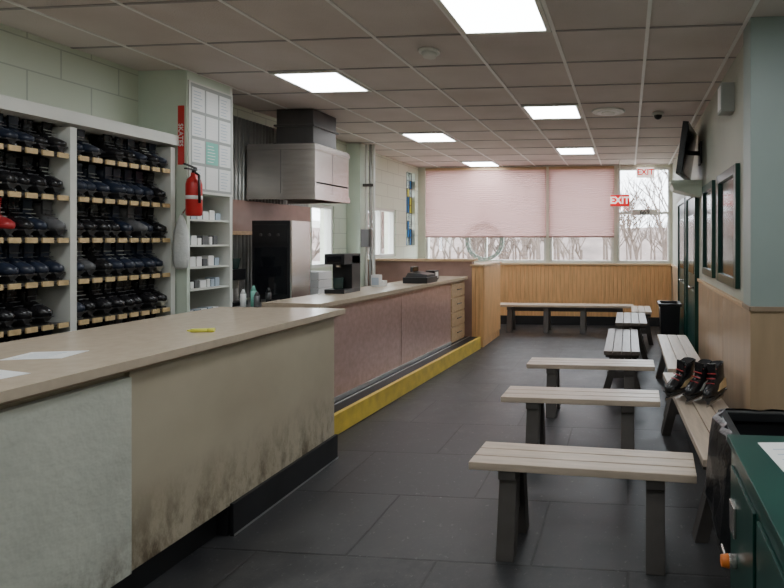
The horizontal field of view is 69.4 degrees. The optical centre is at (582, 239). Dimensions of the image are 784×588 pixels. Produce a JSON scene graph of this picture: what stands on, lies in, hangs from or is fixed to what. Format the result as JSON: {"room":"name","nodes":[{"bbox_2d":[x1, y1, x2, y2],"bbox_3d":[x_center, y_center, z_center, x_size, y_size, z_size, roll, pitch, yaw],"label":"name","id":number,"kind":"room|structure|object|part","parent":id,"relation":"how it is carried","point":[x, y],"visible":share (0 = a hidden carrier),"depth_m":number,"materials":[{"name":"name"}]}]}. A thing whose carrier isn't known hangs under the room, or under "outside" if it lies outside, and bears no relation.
{"room":"skate rental area","nodes":[
{"label":"skate rental area","id":0,"kind":"room"},
{"bbox_2d":[0,23,417,299],"bbox_3d":[-3.645,0.095,4.460,0.200,2.910,11.050,0,0,5],"label":"wall","id":1,"kind":"structure","parent":0,"point":[33,68],"depth_m":3.89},
{"bbox_2d":[232,115,308,297],"bbox_3d":[-3.429,-0.320,5.505,0.044,1.820,1.694,0,0,5],"label":"backsplash","id":2,"kind":"structure","parent":1,"relation":"attached to","point":[245,132],"depth_m":5.28,"materials":[{"name":"metal"}]},
{"bbox_2d":[232,199,310,235],"bbox_3d":[-3.394,-0.225,5.512,0.023,0.350,1.670,0,0,5],"label":"wood wall panel","id":3,"kind":"object","parent":1,"relation":"attached to","point":[244,212],"visible":0.42,"depth_m":5.45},
{"bbox_2d":[246,143,349,203],"bbox_3d":[-3.005,-0.690,5.548,0.735,0.560,0.650,0,0,5],"label":"range hood","id":4,"kind":"object","parent":1,"relation":"attached to","point":[297,173],"visible":1,"depth_m":5.25,"materials":[{"name":"silver metal"}]},
{"bbox_2d":[274,109,338,149],"bbox_3d":[-2.946,-1.161,5.568,0.440,0.380,0.460,0,0,5],"label":"duct","id":5,"kind":"object","parent":4,"relation":"on","point":[293,125],"visible":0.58,"depth_m":5.37,"materials":[{"name":"silver metal"}]},
{"bbox_2d":[312,204,332,267],"bbox_3d":[-3.417,-0.050,6.723,0.100,0.798,0.498,0,0,5],"label":"window","id":6,"kind":"structure","parent":1,"relation":"in","point":[328,210],"depth_m":6.93,"materials":[{"name":"white paint"}]},
{"bbox_2d":[368,207,394,257],"bbox_3d":[-3.275,-0.120,8.347,0.100,0.778,0.938,0,0,5],"label":"window","id":7,"kind":"structure","parent":1,"relation":"in","point":[391,213],"depth_m":8.55,"materials":[{"name":"white paint"}]},
{"bbox_2d":[0,0,783,167],"bbox_3d":[-0.730,-1.410,4.104,6.070,0.100,11.250,0,0,5],"label":"ceiling","id":8,"kind":"structure","parent":0,"point":[215,21],"depth_m":3.94,"materials":[{"name":"tile"}]},
{"bbox_2d":[269,70,371,92],"bbox_3d":[-2.220,-1.351,4.459,0.581,0.015,0.573,0,0,5],"label":"ceiling light","id":9,"kind":"object","parent":8,"relation":"in","point":[327,81],"depth_m":4.42,"materials":[{"name":"white plastic"}]},
{"bbox_2d":[0,0,759,167],"bbox_3d":[-0.730,-1.356,4.104,5.670,0.007,10.850,0,0,5],"label":"grid","id":10,"kind":"object","parent":8,"relation":"attached to","point":[20,7],"depth_m":4.05,"materials":[{"name":"grey metal"}]},
{"bbox_2d":[399,132,457,141],"bbox_3d":[-2.011,-1.351,6.850,0.581,0.015,0.573,0,0,5],"label":"ceiling light","id":11,"kind":"object","parent":8,"relation":"in","point":[434,136],"depth_m":6.84,"materials":[{"name":"white plastic"}]},
{"bbox_2d":[418,47,439,59],"bbox_3d":[-1.099,-1.335,3.730,0.150,0.050,0.150,0,0,5],"label":"smoke detector","id":12,"kind":"object","parent":8,"relation":"attached to","point":[431,53],"visible":1,"depth_m":3.69,"materials":[{"name":"white paint"}]},
{"bbox_2d":[461,161,499,166],"bbox_3d":[-1.802,-1.351,9.241,0.581,0.015,0.573,0,0,5],"label":"ceiling light","id":13,"kind":"object","parent":8,"relation":"in","point":[469,163],"depth_m":9.16,"materials":[{"name":"white plastic"}]},
{"bbox_2d":[436,0,550,34],"bbox_3d":[-0.517,-1.351,3.105,0.581,0.015,0.573,0,0,5],"label":"ceiling light","id":14,"kind":"object","parent":8,"relation":"in","point":[471,17],"depth_m":3.14,"materials":[{"name":"white plastic"}]},
{"bbox_2d":[521,104,582,119],"bbox_3d":[-0.308,-1.351,5.496,0.581,0.015,0.573,0,0,5],"label":"ceiling light","id":15,"kind":"object","parent":8,"relation":"in","point":[565,111],"depth_m":5.45,"materials":[{"name":"white plastic"}]},
{"bbox_2d":[554,147,595,154],"bbox_3d":[-0.098,-1.351,7.887,0.581,0.015,0.573,0,0,5],"label":"ceiling light","id":16,"kind":"object","parent":8,"relation":"in","point":[566,150],"depth_m":7.83,"materials":[{"name":"white plastic"}]},
{"bbox_2d":[591,107,624,115],"bbox_3d":[0.270,-1.346,5.497,0.358,0.026,0.358,0,0,5],"label":"ceiling vent","id":17,"kind":"object","parent":8,"relation":"in","point":[603,111],"depth_m":5.43,"materials":[{"name":"grey metal"}]},
{"bbox_2d":[610,161,629,206],"bbox_3d":[0.634,-0.959,8.855,0.336,0.784,0.046,0,0,5],"label":"exit sign","id":18,"kind":"object","parent":8,"relation":"hanging from","point":[619,200],"visible":1,"depth_m":8.84,"materials":[{"name":"red"}]},
{"bbox_2d":[636,165,653,177],"bbox_3d":[1.126,-1.231,9.314,0.316,0.228,0.046,0,0,5],"label":"exit sign","id":19,"kind":"object","parent":8,"relation":"hanging from","point":[641,172],"visible":1,"depth_m":9.30,"materials":[{"name":"white plastic"}]},
{"bbox_2d":[652,111,663,119],"bbox_3d":[0.807,-1.322,5.551,0.120,0.074,0.120,0,0,5],"label":"dome camera","id":20,"kind":"object","parent":8,"relation":"attached to","point":[657,115],"visible":1,"depth_m":5.51,"materials":[{"name":"white paint"}]},
{"bbox_2d":[406,172,411,245],"bbox_3d":[-3.186,-0.565,9.424,0.030,1.340,0.392,0,0,5],"label":"poster","id":21,"kind":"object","parent":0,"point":[408,175],"depth_m":9.51,"materials":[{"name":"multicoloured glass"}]},
{"bbox_2d":[144,324,730,587],"bbox_3d":[-0.730,1.600,4.104,6.070,0.100,11.250,0,0,5],"label":"floor","id":22,"kind":"structure","parent":0,"point":[401,504],"depth_m":2.99,"materials":[{"name":"tile"}]},
{"bbox_2d":[0,94,178,339],"bbox_3d":[-3.523,0.360,2.637,0.359,2.380,3.040,0,0,5],"label":"rack","id":23,"kind":"object","parent":22,"relation":"on","point":[60,296],"visible":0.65,"depth_m":3.38,"materials":[{"name":"white paint"}]},
{"bbox_2d":[0,113,167,342],"bbox_3d":[-3.470,0.295,3.016,0.310,2.089,2.193,0,0,5],"label":"skates","id":24,"kind":"object","parent":23,"relation":"in","point":[25,218],"visible":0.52,"depth_m":3.52,"materials":[{"name":"fabric"}]},
{"bbox_2d":[0,307,344,587],"bbox_3d":[-2.363,1.020,1.672,0.960,1.060,4.220,0,0,5],"label":"counter","id":25,"kind":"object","parent":22,"relation":"on","point":[122,457],"depth_m":2.34,"materials":[{"name":"beige laminate"}]},
{"bbox_2d":[0,370,30,378],"bbox_3d":[-2.150,0.488,1.814,0.190,0.002,0.250,0,0,16],"label":"paper sheet","id":26,"kind":"object","parent":25,"relation":"on","point":[3,373],"visible":1,"depth_m":1.90,"materials":[{"name":"white paper"}]},
{"bbox_2d":[1,350,88,359],"bbox_3d":[-2.276,0.488,2.207,0.220,0.002,0.150,0,0,-9],"label":"paper sheet","id":27,"kind":"object","parent":25,"relation":"on","point":[55,354],"visible":1,"depth_m":2.20,"materials":[{"name":"white paper"}]},
{"bbox_2d":[187,328,214,331],"bbox_3d":[-2.022,0.478,2.756,0.130,0.021,0.021,0,0,-9],"label":"pen","id":28,"kind":"object","parent":25,"relation":"on","point":[197,329],"visible":1,"depth_m":2.75,"materials":[{"name":"yellow plastic"}]},
{"bbox_2d":[138,70,232,313],"bbox_3d":[-3.333,0.096,4.392,0.432,2.908,0.490,0,0,5],"label":"tall cabinet","id":29,"kind":"object","parent":22,"relation":"on","point":[160,92],"depth_m":4.18,"materials":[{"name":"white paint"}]},
{"bbox_2d":[172,209,189,268],"bbox_3d":[-3.155,-0.011,4.100,0.127,0.483,0.084,0,0,5],"label":"plastic bag","id":30,"kind":"object","parent":29,"relation":"hanging from","point":[180,246],"visible":0.96,"depth_m":4.07,"materials":[{"name":"white plastic"}]},
{"bbox_3d":[-3.196,-0.835,4.139,0.050,0.470,0.009,0,0,5],"label":"red notice strip","id":31,"kind":"part","parent":29,"relation":"part of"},
{"bbox_2d":[183,163,202,215],"bbox_3d":[-3.074,-0.393,4.115,0.112,0.405,0.166,0,0,-27],"label":"fire extinguisher","id":32,"kind":"object","parent":29,"relation":"attached to","point":[193,185],"visible":1,"depth_m":4.07,"materials":[{"name":"red metal"}]},
{"bbox_2d":[190,210,219,311],"bbox_3d":[-3.240,0.198,4.382,0.100,0.904,0.366,0,0,5],"label":"boxes","id":33,"kind":"object","parent":29,"relation":"in","point":[207,214],"visible":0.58,"depth_m":4.41,"materials":[{"name":"white cardboard"}]},
{"bbox_2d":[192,86,230,191],"bbox_3d":[-3.116,-0.828,4.376,0.002,0.815,0.405,0,0,5],"label":"notices","id":34,"kind":"object","parent":29,"relation":"attached to","point":[198,95],"visible":0.97,"depth_m":4.38,"materials":[{"name":"white paper"}]},
{"bbox_2d":[235,299,274,306],"bbox_3d":[-3.076,1.080,5.519,0.650,0.940,1.780,0,0,5],"label":"countertop","id":35,"kind":"structure","parent":22,"relation":"on","point":[249,300],"depth_m":5.08,"materials":[{"name":"metal"}]},
{"bbox_2d":[232,258,247,306],"bbox_3d":[-3.251,0.390,4.832,0.160,0.440,0.180,0,0,5],"label":"coffee grinder","id":36,"kind":"object","parent":35,"relation":"on","point":[238,275],"visible":0.48,"depth_m":4.83,"materials":[{"name":"black plastic"}]},
{"bbox_2d":[240,286,270,306],"bbox_3d":[-2.996,0.515,4.764,0.248,0.190,0.118,0,0,5],"label":"condiment bottles","id":37,"kind":"object","parent":35,"relation":"on","point":[255,297],"visible":0.95,"depth_m":4.74,"materials":[{"name":"multicoloured plastic"}]},
{"bbox_2d":[252,220,309,301],"bbox_3d":[-3.013,0.210,5.201,0.410,0.800,0.322,0,0,5],"label":"refrigerator","id":38,"kind":"object","parent":35,"relation":"on","point":[280,248],"visible":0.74,"depth_m":5.06,"materials":[{"name":"black metal"}]},
{"bbox_2d":[310,271,331,294],"bbox_3d":[-2.939,0.477,5.703,0.250,0.264,0.250,0,0,5],"label":"boxes","id":39,"kind":"object","parent":35,"relation":"on","point":[320,281],"visible":0.62,"depth_m":5.60,"materials":[{"name":"white cardboard"}]},
{"bbox_2d":[347,143,374,286],"bbox_3d":[-3.106,0.100,7.349,0.368,2.901,0.200,0,0,5],"label":"column","id":40,"kind":"structure","parent":22,"relation":"on","point":[359,237],"depth_m":7.29,"materials":[{"name":"green paint"}]},
{"bbox_2d":[334,336,480,434],"bbox_3d":[-2.065,1.464,5.771,0.730,0.172,3.435,0,0,9],"label":"step platform","id":41,"kind":"object","parent":22,"relation":"on","point":[350,410],"visible":0.38,"depth_m":5.13,"materials":[{"name":"yellow paint"}]},
{"bbox_2d":[262,276,467,402],"bbox_3d":[-2.133,0.948,5.837,0.535,0.865,3.245,0,0,9],"label":"countertop","id":42,"kind":"structure","parent":41,"relation":"on","point":[382,331],"depth_m":5.30,"materials":[{"name":"pink laminate"}]},
{"bbox_2d":[324,253,359,293],"bbox_3d":[-2.362,0.325,5.123,0.200,0.380,0.304,0,0,5],"label":"coffee machine","id":43,"kind":"object","parent":42,"relation":"on","point":[346,266],"visible":1,"depth_m":5.11,"materials":[{"name":"black plastic"}]},
{"bbox_2d":[371,275,386,286],"bbox_3d":[-2.273,0.450,5.798,0.120,0.130,0.164,0,0,5],"label":"box","id":44,"kind":"object","parent":42,"relation":"on","point":[376,280],"visible":1,"depth_m":5.72,"materials":[{"name":"white paper"}]},
{"bbox_2d":[403,266,437,283],"bbox_3d":[-1.967,0.419,6.316,0.300,0.190,0.340,0,0,5],"label":"cash register","id":45,"kind":"object","parent":42,"relation":"on","point":[415,276],"visible":1,"depth_m":6.20,"materials":[{"name":"black plastic"}]},
{"bbox_2d":[426,270,438,278],"bbox_3d":[-1.955,0.455,6.771,0.124,0.120,0.150,0,0,5],"label":"napkin dispenser","id":46,"kind":"object","parent":42,"relation":"on","point":[436,272],"visible":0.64,"depth_m":6.73,"materials":[{"name":"silver plastic"}]},
{"bbox_2d":[368,258,501,346],"bbox_3d":[-2.268,0.912,8.043,1.820,1.275,1.010,0,0,5],"label":"wall","id":47,"kind":"structure","parent":22,"relation":"on","point":[482,286],"depth_m":7.57,"materials":[{"name":"brown wood"}]},
{"bbox_2d":[500,303,632,333],"bbox_3d":[-0.293,1.319,8.809,2.300,0.460,0.348,0,0,5],"label":"wooden bench","id":48,"kind":"object","parent":22,"relation":"on","point":[583,308],"visible":0.82,"depth_m":8.74,"materials":[{"name":"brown wood"}]},
{"bbox_2d":[501,386,659,449],"bbox_3d":[-0.008,1.319,3.695,1.100,0.460,0.329,0,0,6],"label":"wooden bench","id":49,"kind":"object","parent":22,"relation":"on","point":[534,398],"visible":0.84,"depth_m":3.61,"materials":[{"name":"brown wood"}]},
{"bbox_2d":[469,441,696,575],"bbox_3d":[0.003,1.319,2.610,1.100,0.460,0.319,0,0,8],"label":"wooden bench","id":50,"kind":"object","parent":22,"relation":"on","point":[512,461],"visible":1,"depth_m":2.54,"materials":[{"name":"brown wood"}]},
{"bbox_2d":[526,357,654,417],"bbox_3d":[0.076,1.319,4.651,1.120,0.460,0.319,0,0,5],"label":"wooden bench","id":51,"kind":"object","parent":22,"relation":"on","point":[552,366],"visible":0.81,"depth_m":4.56,"materials":[{"name":"brown wood"}]},
{"bbox_2d":[603,329,640,389],"bbox_3d":[0.441,1.319,5.733,0.408,0.460,1.300,0,0,5],"label":"wooden bench","id":52,"kind":"object","parent":22,"relation":"on","point":[621,344],"visible":0.87,"depth_m":5.22,"materials":[{"name":"brown wood"}]},
{"bbox_2d":[615,312,647,359],"bbox_3d":[0.646,1.290,6.920,0.448,0.520,0.950,0,0,5],"label":"wooden bench","id":53,"kind":"object","parent":22,"relation":"on","point":[635,320],"visible":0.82,"depth_m":6.62,"materials":[{"name":"brown wood"}]},
{"bbox_2d":[630,306,652,344],"bbox_3d":[0.896,1.300,7.952,0.348,0.500,0.700,0,0,5],"label":"wooden bench","id":54,"kind":"object","parent":22,"relation":"on","point":[641,309],"visible":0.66,"depth_m":7.67,"materials":[{"name":"brown wood"}]},
{"bbox_2d":[657,301,681,335],"bbox_3d":[1.225,1.215,7.346,0.316,0.670,0.386,0,0,5],"label":"trash bin","id":55,"kind":"object","parent":22,"relation":"on","point":[669,311],"visible":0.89,"depth_m":7.18,"materials":[{"name":"black plastic"}]},
{"bbox_2d":[656,335,700,415],"bbox_3d":[0.956,1.319,5.186,0.378,0.460,1.600,0,0,5],"label":"wooden bench","id":56,"kind":"object","parent":22,"relation":"on","point":[673,347],"visible":0.49,"depth_m":5.27,"materials":[{"name":"brown wood"}]},
{"bbox_2d":[661,373,728,542],"bbox_3d":[0.791,1.319,3.424,0.378,0.460,1.700,0,0,2],"label":"wooden bench","id":57,"kind":"object","parent":22,"relation":"on","point":[696,417],"visible":0.32,"depth_m":3.10,"materials":[{"name":"brown wood"}]},
{"bbox_2d":[663,357,695,400],"bbox_3d":[0.677,0.955,3.603,0.115,0.256,0.319,0,0,43],"label":"skate","id":58,"kind":"object","parent":57,"relation":"on","point":[676,385],"visible":0.92,"depth_m":3.57,"materials":[{"name":"black leather"}]},
{"bbox_2d":[683,359,712,403],"bbox_3d":[0.788,0.955,3.538,0.110,0.256,0.319,0,0,39],"label":"skate","id":59,"kind":"object","parent":57,"relation":"on","point":[694,388],"visible":0.79,"depth_m":3.50,"materials":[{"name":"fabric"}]},
{"bbox_2d":[702,360,726,407],"bbox_3d":[0.881,0.955,3.494,0.110,0.256,0.319,0,0,35],"label":"skate","id":60,"kind":"object","parent":57,"relation":"on","point":[714,389],"visible":1,"depth_m":3.47,"materials":[{"name":"black leather"}]},
{"bbox_2d":[705,408,783,579],"bbox_3d":[0.829,1.153,2.126,0.606,0.794,0.508,0,0,5],"label":"trash bin","id":61,"kind":"object","parent":22,"relation":"on","point":[733,421],"visible":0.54,"depth_m":2.18,"materials":[{"name":"black plastic"}]},
{"bbox_2d":[720,434,783,587],"bbox_3d":[0.773,1.117,1.319,0.710,0.864,0.982,0,0,5],"label":"cabinet","id":62,"kind":"object","parent":22,"relation":"on","point":[755,559],"visible":1,"depth_m":1.52,"materials":[{"name":"green metal"}]},
{"bbox_2d":[758,442,783,471],"bbox_3d":[0.703,0.683,1.605,0.220,0.002,0.300,0,0,-1],"label":"instruction sheet","id":63,"kind":"object","parent":62,"relation":"on","point":[775,450],"visible":1,"depth_m":1.68,"materials":[{"name":"white paper"}]},
{"bbox_2d":[418,164,672,263],"bbox_3d":[-0.647,0.095,9.643,4.870,2.910,0.200,0,0,5],"label":"wall","id":64,"kind":"structure","parent":0,"point":[421,170],"depth_m":9.54,"materials":[{"name":"beige paint"}]},
{"bbox_2d":[425,167,545,237],"bbox_3d":[-1.794,-0.690,9.610,2.270,1.290,0.043,0,0,5],"label":"blind","id":65,"kind":"object","parent":64,"relation":"attached to","point":[495,202],"visible":1,"depth_m":9.60,"materials":[{"name":"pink fabric"}]},
{"bbox_2d":[426,238,545,261],"bbox_3d":[-1.800,-0.450,9.714,2.278,1.718,0.100,0,0,5],"label":"window","id":66,"kind":"structure","parent":64,"relation":"in","point":[427,239],"depth_m":9.67,"materials":[{"name":"white paint"}]},
{"bbox_2d":[465,238,502,260],"bbox_3d":[-1.825,0.030,9.657,0.720,0.720,0.009,0,0,5],"label":"decal","id":67,"kind":"object","parent":66,"relation":"attached to","point":[498,251],"visible":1,"depth_m":9.66,"materials":[{"name":"white plastic"}]},
{"bbox_2d":[474,263,671,316],"bbox_3d":[-0.733,0.907,9.525,4.680,0.965,0.049,0,0,5],"label":"wainscot","id":68,"kind":"structure","parent":64,"relation":"attached to","point":[637,285],"depth_m":9.46,"materials":[{"name":"brown wood"}]},
{"bbox_2d":[500,315,659,325],"bbox_3d":[-0.732,1.470,9.535,4.680,0.160,0.029,0,0,5],"label":"baseboard","id":69,"kind":"structure","parent":64,"relation":"attached to","point":[533,320],"depth_m":9.48,"materials":[{"name":"black rubber"}]},
{"bbox_2d":[549,166,613,237],"bbox_3d":[-0.021,-0.690,9.454,1.190,1.290,0.043,0,0,5],"label":"blind","id":70,"kind":"object","parent":64,"relation":"attached to","point":[579,196],"visible":0.94,"depth_m":9.45,"materials":[{"name":"pink fabric"}]},
{"bbox_2d":[550,238,613,261],"bbox_3d":[-0.012,-0.450,9.557,1.168,1.718,0.100,0,0,5],"label":"window","id":71,"kind":"structure","parent":64,"relation":"in","point":[551,239],"depth_m":9.51,"materials":[{"name":"white paint"}]},
{"bbox_2d":[618,167,669,262],"bbox_3d":[1.114,-0.450,9.459,0.948,1.718,0.100,0,0,5],"label":"window","id":72,"kind":"structure","parent":64,"relation":"in","point":[657,168],"depth_m":9.40,"materials":[{"name":"white paint"}]},
{"bbox_2d":[632,209,656,214],"bbox_3d":[1.122,-0.500,9.378,0.440,0.100,0.016,0,0,5],"label":"number sign","id":73,"kind":"object","parent":72,"relation":"attached to","point":[645,211],"visible":1,"depth_m":9.37,"materials":[{"name":"white paint"}]},
{"bbox_2d":[673,46,742,301],"bbox_3d":[1.434,0.095,6.349,0.150,2.910,6.000,0,0,5],"label":"wall","id":74,"kind":"structure","parent":0,"point":[721,137],"depth_m":4.67,"materials":[{"name":"grey paint"}]},
{"bbox_2d":[678,197,685,334],"bbox_3d":[1.403,0.490,7.431,0.099,2.120,0.950,0,0,5],"label":"door","id":75,"kind":"structure","parent":74,"relation":"in","point":[682,203],"depth_m":7.32,"materials":[{"name":"green metal"}]},
{"bbox_2d":[668,180,701,197],"bbox_3d":[1.141,-0.560,5.823,0.339,0.179,0.400,0,0,5],"label":"shelf box","id":76,"kind":"object","parent":74,"relation":"attached to","point":[690,188],"visible":0.96,"depth_m":5.65,"materials":[{"name":"green paint"}]},
{"bbox_2d":[676,121,701,179],"bbox_3d":[1.185,-0.950,5.656,0.233,0.542,0.720,0,0,19],"label":"television","id":77,"kind":"object","parent":74,"relation":"attached to","point":[686,153],"visible":0.96,"depth_m":5.49,"materials":[{"name":"black plastic"}]},
{"bbox_2d":[686,196,698,355],"bbox_3d":[1.307,0.490,6.335,0.099,2.120,0.950,0,0,5],"label":"door","id":78,"kind":"structure","parent":74,"relation":"in","point":[692,204],"depth_m":6.18,"materials":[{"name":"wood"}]},
{"bbox_2d":[671,264,742,408],"bbox_3d":[1.341,0.925,6.332,0.029,0.990,5.930,0,0,5],"label":"wainscot","id":79,"kind":"structure","parent":74,"relation":"attached to","point":[720,313],"depth_m":4.29,"materials":[{"name":"brown wood"}]},
{"bbox_2d":[702,180,715,277],"bbox_3d":[1.230,-0.100,5.087,0.034,0.900,0.650,0,0,5],"label":"window","id":80,"kind":"structure","parent":74,"relation":"in","point":[708,190],"depth_m":5.05,"materials":[{"name":"green"}]},
{"bbox_2d":[718,82,733,115],"bbox_3d":[1.099,-1.080,3.989,0.104,0.220,0.140,0,0,5],"label":"wall speaker","id":81,"kind":"object","parent":74,"relation":"attached to","point":[725,89],"visible":1,"depth_m":3.92},
{"bbox_2d":[716,163,739,288],"bbox_3d":[1.145,-0.100,4.116,0.034,0.900,0.800,0,0,5],"label":"window","id":82,"kind":"structure","parent":74,"relation":"in","point":[728,181],"depth_m":4.05,"materials":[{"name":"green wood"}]},
{"bbox_2d":[742,16,783,409],"bbox_3d":[1.604,0.095,3.215,1.165,2.910,0.215,0,0,5],"label":"wall","id":83,"kind":"structure","parent":0,"point":[763,37],"depth_m":3.17,"materials":[{"name":"paint"}]},
{"label":"outside","id":84,"kind":"structure","parent":0,"visible":0},
{"bbox_3d":[4.347,1.775,49.685,120.000,0.150,80.250,0,0,5],"label":"ground","id":85,"kind":"structure","parent":84,"visible":0},
{"bbox_2d":[312,227,665,260],"bbox_3d":[-1.146,-0.218,44.268,90.000,3.937,8.000,0,0,5],"label":"wooded hillside","id":86,"kind":"structure","parent":85,"relation":"on","point":[592,248],"depth_m":42.22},
{"bbox_2d":[312,170,667,259],"bbox_3d":[-1.567,-1.197,27.933,28.314,5.902,22.892,0,0,2],"label":"bare trees","id":87,"kind":"object","parent":85,"relation":"on","point":[526,242],"visible":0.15,"depth_m":21.64,"materials":[{"name":"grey plant"}]},
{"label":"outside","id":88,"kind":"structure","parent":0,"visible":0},
{"bbox_3d":[-31.974,1.775,2.672,55.830,0.150,19.750,0,0,5],"label":"ground","id":89,"kind":"structure","parent":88,"visible":0},
{"bbox_2d":[312,220,319,227],"bbox_3d":[-9.676,0.600,9.881,3.400,2.300,10.400,0,0,5],"label":"neighbouring building","id":90,"kind":"structure","parent":89,"relation":"on","point":[315,224],"depth_m":14.70,"materials":[{"name":"white brick"}]}
]}

